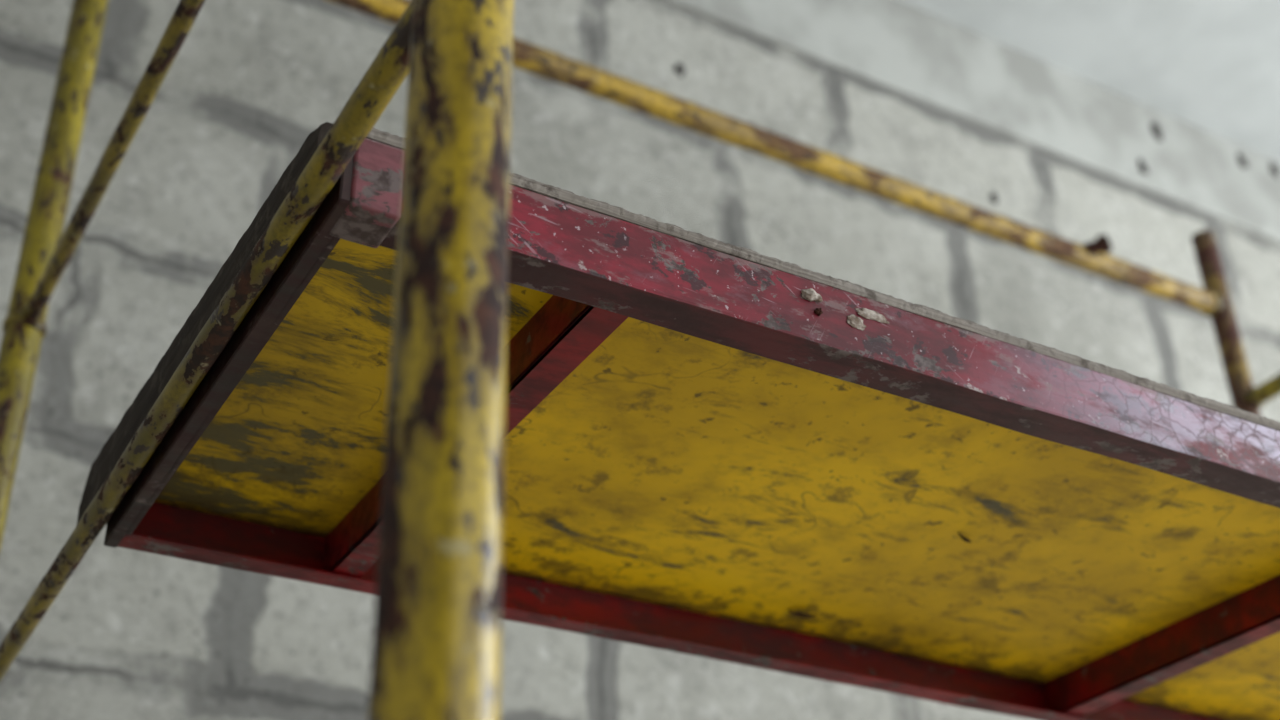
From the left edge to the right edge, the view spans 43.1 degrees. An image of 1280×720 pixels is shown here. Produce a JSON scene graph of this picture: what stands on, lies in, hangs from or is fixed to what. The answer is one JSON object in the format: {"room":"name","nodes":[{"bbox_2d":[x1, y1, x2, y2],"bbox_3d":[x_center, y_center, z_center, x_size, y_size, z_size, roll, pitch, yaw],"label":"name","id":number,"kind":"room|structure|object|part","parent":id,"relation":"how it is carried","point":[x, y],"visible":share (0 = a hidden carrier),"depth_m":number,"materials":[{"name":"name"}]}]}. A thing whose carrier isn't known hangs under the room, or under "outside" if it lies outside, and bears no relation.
{"room":"construction site","nodes":[
{"label":"construction site","id":0,"kind":"room"},
{"bbox_2d":[0,0,1279,719],"bbox_3d":[0.307,0.751,3.422,7.500,3.660,0.200,16,-35,-26],"label":"wall","id":1,"kind":"structure","parent":0,"point":[131,634],"depth_m":3.33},
{"bbox_2d":[665,0,1279,242],"bbox_3d":[0.259,-0.968,4.463,7.500,0.360,0.212,16,-35,-26],"label":"concrete beam","id":2,"kind":"structure","parent":1,"relation":"attached to","point":[899,46],"depth_m":4.79,"materials":[{"name":"concrete"}]},
{"bbox_2d":[674,63,1279,203],"bbox_3d":[1.104,-0.664,4.713,2.362,0.624,0.019,15,-35,-26],"label":"cavity","id":3,"kind":"object","parent":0,"point":[1155,128],"visible":1,"depth_m":5.08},
{"bbox_2d":[901,0,1279,161],"bbox_3d":[1.600,-2.450,2.634,7.500,0.200,5.600,16,-35,-26],"label":"ceiling","id":4,"kind":"structure","parent":0,"point":[1213,66],"depth_m":4.91,"materials":[{"name":"concrete"}]},
{"bbox_3d":[1.707,1.111,0.466,7.500,0.100,5.600,16,-35,-26],"label":"floor","id":5,"kind":"structure","parent":0,"visible":0},
{"bbox_2d":[0,0,1279,719],"bbox_3d":[0.696,0.232,2.243,2.912,3.300,1.735,16,-35,-26],"label":"scaffolding","id":6,"kind":"object","parent":5,"relation":"on","point":[436,653],"visible":0.98,"depth_m":0.83,"materials":[{"name":"yellow metal"}]},
{"bbox_2d":[77,122,1279,719],"bbox_3d":[0.795,0.327,1.970,2.743,0.095,0.677,16,-35,-26],"label":"platform","id":7,"kind":"object","parent":6,"relation":"on","point":[716,449],"visible":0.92,"depth_m":1.58,"materials":[{"name":"paint"}]},
{"bbox_3d":[-0.195,-0.119,1.156,0.038,0.060,0.045,16,-35,-26],"label":"corner plate","id":8,"kind":"part","parent":7,"relation":"part of","materials":[{"name":"red metal"}]},
{"bbox_3d":[0.265,-0.467,3.478,2.729,0.056,0.056,16,-35,-26],"label":"guard rail","id":9,"kind":"part","parent":6,"relation":"part of","materials":[{"name":"yellow metal"}]},
{"bbox_3d":[1.871,-0.261,3.356,0.045,0.045,1.557,16,-35,-26],"label":"rail","id":10,"kind":"part","parent":6,"relation":"part of","materials":[{"name":"yellow metal"}]}
]}

